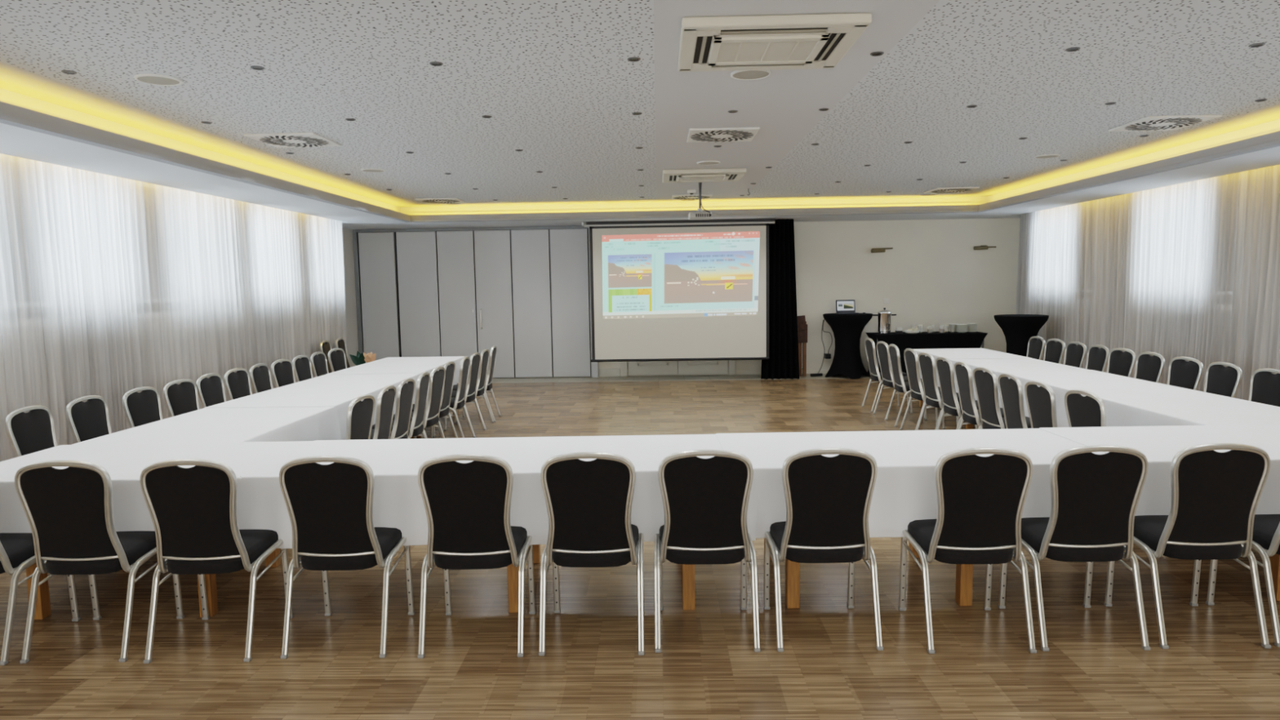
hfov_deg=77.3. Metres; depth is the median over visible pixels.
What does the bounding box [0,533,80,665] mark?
banquet chair
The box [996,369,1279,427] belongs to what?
tablecloth
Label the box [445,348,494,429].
banquet chair
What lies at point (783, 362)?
drape
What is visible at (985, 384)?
banquet chair
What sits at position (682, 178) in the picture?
grille
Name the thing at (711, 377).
trim
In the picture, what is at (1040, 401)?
banquet chair
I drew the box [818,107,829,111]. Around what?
recessed light
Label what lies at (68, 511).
banquet chair
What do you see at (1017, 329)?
cocktail table
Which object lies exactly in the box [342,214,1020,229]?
trim
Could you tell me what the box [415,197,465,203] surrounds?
ceiling vent
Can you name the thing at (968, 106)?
recessed light
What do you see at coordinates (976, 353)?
tablecloth
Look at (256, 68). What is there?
recessed light
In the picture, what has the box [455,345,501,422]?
banquet chair
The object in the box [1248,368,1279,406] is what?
banquet chair
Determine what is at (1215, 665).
floor
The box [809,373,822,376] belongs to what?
power strip
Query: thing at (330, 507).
banquet chair
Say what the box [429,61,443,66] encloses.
recessed light
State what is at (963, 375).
banquet chair
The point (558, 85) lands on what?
ceiling
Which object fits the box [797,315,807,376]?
easel
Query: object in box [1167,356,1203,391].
banquet chair
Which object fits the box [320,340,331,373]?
banquet chair
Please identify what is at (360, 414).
banquet chair
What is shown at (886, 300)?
wall switch
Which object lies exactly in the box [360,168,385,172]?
ceiling speaker
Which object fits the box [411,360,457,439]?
banquet chair
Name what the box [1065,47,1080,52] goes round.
recessed light
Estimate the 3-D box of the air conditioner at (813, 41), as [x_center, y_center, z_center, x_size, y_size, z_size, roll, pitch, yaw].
[0.689,-1.721,4.393,0.940,0.064,0.860,-1,5,1]
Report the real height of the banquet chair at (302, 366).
0.936 m
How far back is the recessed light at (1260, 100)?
6.08 m
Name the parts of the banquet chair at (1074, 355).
backrest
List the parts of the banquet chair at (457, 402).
leg, seat, frame, backrest, leg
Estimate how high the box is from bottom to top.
0.101 m
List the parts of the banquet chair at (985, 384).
backrest, frame, rail, seat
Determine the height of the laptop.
0.239 m
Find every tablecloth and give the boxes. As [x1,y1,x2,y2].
[0,440,311,548]
[71,406,341,444]
[204,373,421,439]
[240,434,758,547]
[325,355,463,385]
[715,428,1149,537]
[913,347,1031,386]
[949,358,1087,408]
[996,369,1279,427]
[1039,423,1279,515]
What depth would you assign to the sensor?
11.31 m
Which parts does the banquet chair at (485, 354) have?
seat, frame, backrest, leg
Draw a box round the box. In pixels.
[895,327,902,333]
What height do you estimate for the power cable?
1.058 m
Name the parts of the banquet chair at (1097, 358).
backrest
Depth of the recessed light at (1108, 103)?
6.11 m
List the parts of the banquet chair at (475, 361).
leg, leg, seat, leg, frame, backrest, leg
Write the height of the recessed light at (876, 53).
0.007 m
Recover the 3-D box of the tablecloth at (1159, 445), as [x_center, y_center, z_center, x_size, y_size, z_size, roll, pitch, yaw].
[3.475,0.625,4.462,2.062,0.364,1.005,-1,5,0]
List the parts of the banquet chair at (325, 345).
frame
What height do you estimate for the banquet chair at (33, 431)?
0.936 m
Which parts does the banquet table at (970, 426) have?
leg, leg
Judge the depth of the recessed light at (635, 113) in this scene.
6.20 m
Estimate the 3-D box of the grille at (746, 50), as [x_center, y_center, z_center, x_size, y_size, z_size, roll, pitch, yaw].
[0.689,-1.701,4.395,0.600,0.024,0.490,-1,5,1]
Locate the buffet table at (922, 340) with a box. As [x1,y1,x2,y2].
[865,331,987,376]
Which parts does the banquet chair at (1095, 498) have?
leg, leg, seat, frame, leg, rail, backrest, leg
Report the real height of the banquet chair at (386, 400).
0.936 m
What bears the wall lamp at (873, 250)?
attached to the wall at (933, 277)
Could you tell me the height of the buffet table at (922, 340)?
0.768 m
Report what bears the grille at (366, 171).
attached to the ceiling speaker at (366, 170)
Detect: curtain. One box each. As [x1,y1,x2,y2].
[0,153,346,462]
[1015,164,1279,400]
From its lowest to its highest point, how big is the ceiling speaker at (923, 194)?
0.012 m
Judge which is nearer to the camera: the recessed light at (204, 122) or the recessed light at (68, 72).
the recessed light at (68, 72)
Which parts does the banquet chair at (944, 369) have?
leg, backrest, frame, rail, leg, seat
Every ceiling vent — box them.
[243,132,341,147]
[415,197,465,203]
[671,194,712,199]
[686,127,759,142]
[924,186,979,193]
[1108,114,1222,131]
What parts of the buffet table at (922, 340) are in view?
leg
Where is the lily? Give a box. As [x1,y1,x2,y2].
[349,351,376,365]
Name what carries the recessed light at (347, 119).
in the ceiling
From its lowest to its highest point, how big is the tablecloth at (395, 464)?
0.364 m
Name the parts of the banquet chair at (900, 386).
leg, backrest, frame, leg, seat, leg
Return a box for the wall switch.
[883,297,888,303]
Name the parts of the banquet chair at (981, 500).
leg, leg, seat, frame, rail, backrest, leg, leg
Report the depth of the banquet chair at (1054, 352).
9.74 m
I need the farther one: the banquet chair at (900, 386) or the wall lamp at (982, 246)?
the wall lamp at (982, 246)
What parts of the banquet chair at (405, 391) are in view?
seat, rail, frame, backrest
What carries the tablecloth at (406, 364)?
on the banquet table
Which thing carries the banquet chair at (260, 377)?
on the floor
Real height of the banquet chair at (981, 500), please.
0.936 m
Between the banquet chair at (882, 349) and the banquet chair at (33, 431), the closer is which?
the banquet chair at (33, 431)
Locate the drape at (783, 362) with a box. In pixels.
[760,218,799,379]
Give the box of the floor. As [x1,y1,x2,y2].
[0,377,1279,719]
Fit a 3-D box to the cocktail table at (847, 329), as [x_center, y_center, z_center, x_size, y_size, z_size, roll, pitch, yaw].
[3.646,-0.258,14.062,0.848,1.107,0.848,-2,5,-7]
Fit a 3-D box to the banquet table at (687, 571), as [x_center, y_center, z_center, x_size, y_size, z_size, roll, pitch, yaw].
[-0.622,0.898,4.495,2.276,0.745,0.906,-1,5,0]
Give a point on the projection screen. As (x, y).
(695, 290)
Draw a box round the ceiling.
[0,0,1279,207]
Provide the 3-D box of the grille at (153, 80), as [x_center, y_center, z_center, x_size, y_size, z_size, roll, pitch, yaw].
[-2.999,-1.743,4.984,0.232,0.008,0.232,-1,5,1]
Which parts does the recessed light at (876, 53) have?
bulb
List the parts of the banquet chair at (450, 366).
seat, backrest, frame, leg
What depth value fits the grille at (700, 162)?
8.77 m
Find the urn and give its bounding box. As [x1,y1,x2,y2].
[872,307,896,333]
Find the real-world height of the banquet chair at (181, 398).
0.936 m
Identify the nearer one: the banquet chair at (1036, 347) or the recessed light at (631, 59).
the recessed light at (631, 59)
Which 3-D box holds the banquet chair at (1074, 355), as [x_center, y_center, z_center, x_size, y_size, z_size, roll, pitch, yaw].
[4.852,0.257,9.322,0.499,0.936,0.482,-1,5,1]
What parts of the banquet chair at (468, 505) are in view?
leg, leg, backrest, rail, frame, seat, leg, leg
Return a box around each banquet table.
[26,548,280,619]
[506,544,695,612]
[769,542,973,608]
[919,400,973,429]
[1269,553,1279,600]
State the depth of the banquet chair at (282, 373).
8.64 m
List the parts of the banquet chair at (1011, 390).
backrest, frame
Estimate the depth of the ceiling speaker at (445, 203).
12.60 m
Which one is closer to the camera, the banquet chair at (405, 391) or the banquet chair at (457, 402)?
the banquet chair at (405, 391)
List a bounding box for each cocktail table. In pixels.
[822,312,872,379]
[994,314,1048,356]
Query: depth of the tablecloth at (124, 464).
4.31 m
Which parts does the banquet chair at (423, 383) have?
seat, frame, backrest, leg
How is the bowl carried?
on the buffet table at (922, 340)
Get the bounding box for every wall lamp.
[871,247,893,253]
[973,244,995,249]
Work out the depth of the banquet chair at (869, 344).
10.36 m
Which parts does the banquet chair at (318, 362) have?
backrest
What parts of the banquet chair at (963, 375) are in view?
leg, backrest, frame, rail, seat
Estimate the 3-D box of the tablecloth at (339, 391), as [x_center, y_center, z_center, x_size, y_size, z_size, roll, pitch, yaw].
[-2.937,0.440,7.617,1.118,0.364,2.450,-1,5,1]
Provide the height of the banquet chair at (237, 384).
0.936 m
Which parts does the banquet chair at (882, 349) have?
leg, backrest, frame, leg, seat, leg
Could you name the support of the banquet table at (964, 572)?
on the floor
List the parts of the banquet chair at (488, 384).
seat, leg, frame, backrest, leg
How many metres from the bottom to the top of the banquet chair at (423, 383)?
0.936 m
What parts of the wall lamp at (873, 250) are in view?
arm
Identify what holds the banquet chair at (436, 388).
on the floor
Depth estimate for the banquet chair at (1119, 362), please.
8.33 m
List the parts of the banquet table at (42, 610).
leg, leg, leg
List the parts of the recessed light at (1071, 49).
bulb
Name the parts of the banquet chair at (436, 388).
seat, frame, backrest, leg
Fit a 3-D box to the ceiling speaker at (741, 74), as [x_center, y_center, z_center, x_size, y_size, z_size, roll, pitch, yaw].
[0.703,-1.812,5.077,0.260,0.012,0.260,-1,5,1]
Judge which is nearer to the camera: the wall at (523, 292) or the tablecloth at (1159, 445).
the tablecloth at (1159, 445)
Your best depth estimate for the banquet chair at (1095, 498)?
3.62 m
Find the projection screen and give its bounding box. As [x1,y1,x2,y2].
[582,218,774,361]
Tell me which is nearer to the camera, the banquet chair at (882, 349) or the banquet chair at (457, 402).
the banquet chair at (457, 402)
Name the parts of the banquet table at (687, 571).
leg, leg, leg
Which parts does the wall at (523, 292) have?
handle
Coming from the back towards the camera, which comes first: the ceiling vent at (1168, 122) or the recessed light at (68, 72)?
the ceiling vent at (1168, 122)
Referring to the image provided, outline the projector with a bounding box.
[688,182,711,220]
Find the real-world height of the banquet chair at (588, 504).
0.936 m
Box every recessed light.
[61,70,77,74]
[200,121,212,124]
[250,66,264,70]
[345,118,355,120]
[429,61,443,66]
[481,115,492,118]
[627,57,640,62]
[631,111,642,115]
[728,110,737,112]
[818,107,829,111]
[870,51,884,56]
[966,105,977,107]
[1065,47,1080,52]
[1104,102,1116,105]
[1248,42,1265,47]
[1254,98,1267,102]
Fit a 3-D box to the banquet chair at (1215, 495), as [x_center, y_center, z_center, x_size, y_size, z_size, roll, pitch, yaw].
[2.601,0.815,3.814,0.482,0.936,0.499,-1,5,1]
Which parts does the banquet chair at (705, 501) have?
leg, leg, seat, rail, backrest, frame, leg, leg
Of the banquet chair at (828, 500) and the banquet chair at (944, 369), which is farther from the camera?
the banquet chair at (944, 369)
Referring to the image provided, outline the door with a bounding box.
[620,360,735,376]
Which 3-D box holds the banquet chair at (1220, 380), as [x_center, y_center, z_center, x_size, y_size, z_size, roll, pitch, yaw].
[4.799,0.487,6.903,0.499,0.936,0.482,-1,5,3]
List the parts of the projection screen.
casing, casing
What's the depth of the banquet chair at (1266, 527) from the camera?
3.74 m
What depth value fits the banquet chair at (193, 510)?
3.65 m
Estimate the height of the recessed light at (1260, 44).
0.007 m
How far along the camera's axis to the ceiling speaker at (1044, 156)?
8.68 m
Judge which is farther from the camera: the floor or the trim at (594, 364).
the trim at (594, 364)
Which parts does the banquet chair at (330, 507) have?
leg, leg, backrest, rail, frame, seat, leg, leg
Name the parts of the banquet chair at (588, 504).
leg, leg, backrest, frame, rail, seat, leg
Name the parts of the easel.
leg, leg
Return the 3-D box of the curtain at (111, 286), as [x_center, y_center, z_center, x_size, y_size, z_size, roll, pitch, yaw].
[-4.882,-0.484,8.025,0.082,2.930,9.949,-1,5,1]
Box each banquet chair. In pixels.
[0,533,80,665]
[4,405,57,457]
[14,460,184,663]
[65,395,111,443]
[122,386,162,428]
[139,458,293,663]
[163,378,199,417]
[195,373,226,408]
[223,368,252,400]
[248,363,272,393]
[271,359,295,387]
[279,455,414,658]
[292,355,312,382]
[310,351,328,377]
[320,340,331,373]
[328,347,346,372]
[335,337,351,368]
[346,394,375,439]
[369,377,415,439]
[371,371,430,439]
[373,385,396,439]
[392,366,445,438]
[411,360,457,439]
[417,453,535,658]
[421,355,475,438]
[432,352,486,437]
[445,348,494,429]
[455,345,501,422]
[538,452,644,655]
[653,449,760,653]
[763,448,883,652]
[861,337,910,412]
[872,341,924,420]
[884,343,937,426]
[897,447,1036,653]
[899,348,957,430]
[916,352,977,430]
[935,356,979,430]
[954,361,1004,429]
[973,366,1031,429]
[997,444,1150,651]
[998,373,1057,428]
[1024,380,1057,428]
[1026,336,1044,359]
[1043,338,1065,364]
[1063,341,1086,368]
[1064,389,1106,426]
[1085,344,1109,372]
[1103,443,1271,648]
[1106,347,1136,377]
[1134,351,1164,382]
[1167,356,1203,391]
[1204,361,1242,398]
[1205,514,1279,647]
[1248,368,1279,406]
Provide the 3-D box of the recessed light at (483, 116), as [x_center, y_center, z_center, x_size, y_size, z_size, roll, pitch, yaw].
[-1.192,-1.893,6.226,0.078,0.007,0.078,-1,5,1]
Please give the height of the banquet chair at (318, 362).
0.936 m
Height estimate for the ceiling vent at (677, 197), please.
0.020 m
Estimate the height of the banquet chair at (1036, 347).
0.936 m
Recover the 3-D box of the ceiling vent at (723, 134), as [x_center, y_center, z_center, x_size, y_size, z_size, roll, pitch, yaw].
[0.729,-2.003,7.128,0.600,0.020,0.600,-1,5,1]
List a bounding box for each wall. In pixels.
[342,227,358,367]
[352,225,591,377]
[511,217,1020,377]
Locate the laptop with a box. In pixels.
[835,299,859,314]
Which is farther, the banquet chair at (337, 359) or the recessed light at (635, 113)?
the banquet chair at (337, 359)
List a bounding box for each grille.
[137,75,179,84]
[363,169,383,172]
[677,174,728,182]
[698,161,719,164]
[707,35,829,66]
[1035,155,1057,158]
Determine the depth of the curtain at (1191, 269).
9.72 m
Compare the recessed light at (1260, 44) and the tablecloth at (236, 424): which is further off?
the tablecloth at (236, 424)
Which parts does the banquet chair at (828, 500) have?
leg, leg, seat, frame, rail, backrest, leg, leg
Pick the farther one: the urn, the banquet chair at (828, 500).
the urn
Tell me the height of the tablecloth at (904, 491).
0.364 m
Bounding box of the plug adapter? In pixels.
[823,353,831,359]
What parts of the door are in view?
moulding, moulding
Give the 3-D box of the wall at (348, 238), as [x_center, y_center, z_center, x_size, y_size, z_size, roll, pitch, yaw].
[-5.470,-0.281,5.821,0.200,3.000,17.800,-1,5,1]
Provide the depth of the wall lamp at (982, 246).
14.24 m
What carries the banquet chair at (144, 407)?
on the floor
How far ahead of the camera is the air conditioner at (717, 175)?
9.44 m
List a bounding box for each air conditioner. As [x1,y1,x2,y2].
[662,168,746,182]
[677,13,871,71]
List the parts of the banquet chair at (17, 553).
seat, frame, leg, leg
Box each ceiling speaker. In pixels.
[133,73,182,85]
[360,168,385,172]
[444,203,462,204]
[697,160,720,164]
[730,70,771,79]
[919,193,937,195]
[1033,154,1060,158]
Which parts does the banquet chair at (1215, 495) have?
leg, leg, seat, leg, frame, rail, backrest, leg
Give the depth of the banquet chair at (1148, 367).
7.85 m
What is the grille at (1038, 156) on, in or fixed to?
attached to the ceiling speaker at (1044, 156)
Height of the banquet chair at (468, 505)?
0.936 m
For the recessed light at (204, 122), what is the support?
in the ceiling
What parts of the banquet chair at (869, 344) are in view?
leg, backrest, frame, leg, seat, leg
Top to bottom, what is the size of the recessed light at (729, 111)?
0.007 m
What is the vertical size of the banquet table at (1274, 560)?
0.745 m
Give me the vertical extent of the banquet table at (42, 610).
0.745 m
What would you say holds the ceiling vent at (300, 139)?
in the ceiling
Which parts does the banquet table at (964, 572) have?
leg, leg, leg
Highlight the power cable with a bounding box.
[817,319,832,373]
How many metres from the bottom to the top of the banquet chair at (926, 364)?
0.936 m
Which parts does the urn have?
lid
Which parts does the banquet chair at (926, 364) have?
leg, backrest, frame, leg, seat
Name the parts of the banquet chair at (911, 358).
leg, backrest, frame, leg, seat, leg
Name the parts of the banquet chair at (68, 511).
leg, backrest, rail, frame, leg, seat, leg, leg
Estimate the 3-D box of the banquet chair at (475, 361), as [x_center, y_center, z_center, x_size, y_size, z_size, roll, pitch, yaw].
[-2.082,0.384,9.165,0.499,0.936,0.482,-1,5,3]
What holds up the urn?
on the buffet table at (922, 340)
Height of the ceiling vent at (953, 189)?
0.020 m
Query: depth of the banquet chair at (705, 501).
3.66 m
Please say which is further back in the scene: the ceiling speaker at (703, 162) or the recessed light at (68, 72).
the ceiling speaker at (703, 162)
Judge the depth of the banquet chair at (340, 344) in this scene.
12.34 m
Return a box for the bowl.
[904,328,919,333]
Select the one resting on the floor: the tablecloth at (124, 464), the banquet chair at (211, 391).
the banquet chair at (211, 391)
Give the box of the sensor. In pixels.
[687,189,695,194]
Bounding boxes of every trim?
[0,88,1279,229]
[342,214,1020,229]
[485,373,907,382]
[588,226,598,377]
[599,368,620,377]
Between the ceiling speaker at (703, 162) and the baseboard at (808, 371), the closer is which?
the ceiling speaker at (703, 162)
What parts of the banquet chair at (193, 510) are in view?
leg, backrest, rail, frame, leg, seat, leg, leg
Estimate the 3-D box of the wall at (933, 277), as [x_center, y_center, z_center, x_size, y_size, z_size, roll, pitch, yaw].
[0.824,-1.215,14.611,12.400,3.000,0.150,-1,5,1]
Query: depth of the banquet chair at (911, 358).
8.71 m
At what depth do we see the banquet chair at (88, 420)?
5.79 m
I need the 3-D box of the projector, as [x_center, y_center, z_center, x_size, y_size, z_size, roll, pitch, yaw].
[0.772,-2.068,10.331,0.290,0.495,0.276,-1,5,1]
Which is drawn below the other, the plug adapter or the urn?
the plug adapter
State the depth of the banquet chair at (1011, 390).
6.25 m
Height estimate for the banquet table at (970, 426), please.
0.745 m
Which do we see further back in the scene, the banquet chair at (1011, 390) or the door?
the door
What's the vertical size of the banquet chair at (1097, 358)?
0.936 m
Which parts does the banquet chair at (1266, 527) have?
leg, leg, frame, seat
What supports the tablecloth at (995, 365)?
on the banquet table
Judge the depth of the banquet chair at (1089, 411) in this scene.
5.28 m
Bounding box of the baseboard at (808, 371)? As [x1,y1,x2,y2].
[735,368,868,374]
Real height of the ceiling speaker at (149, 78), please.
0.012 m

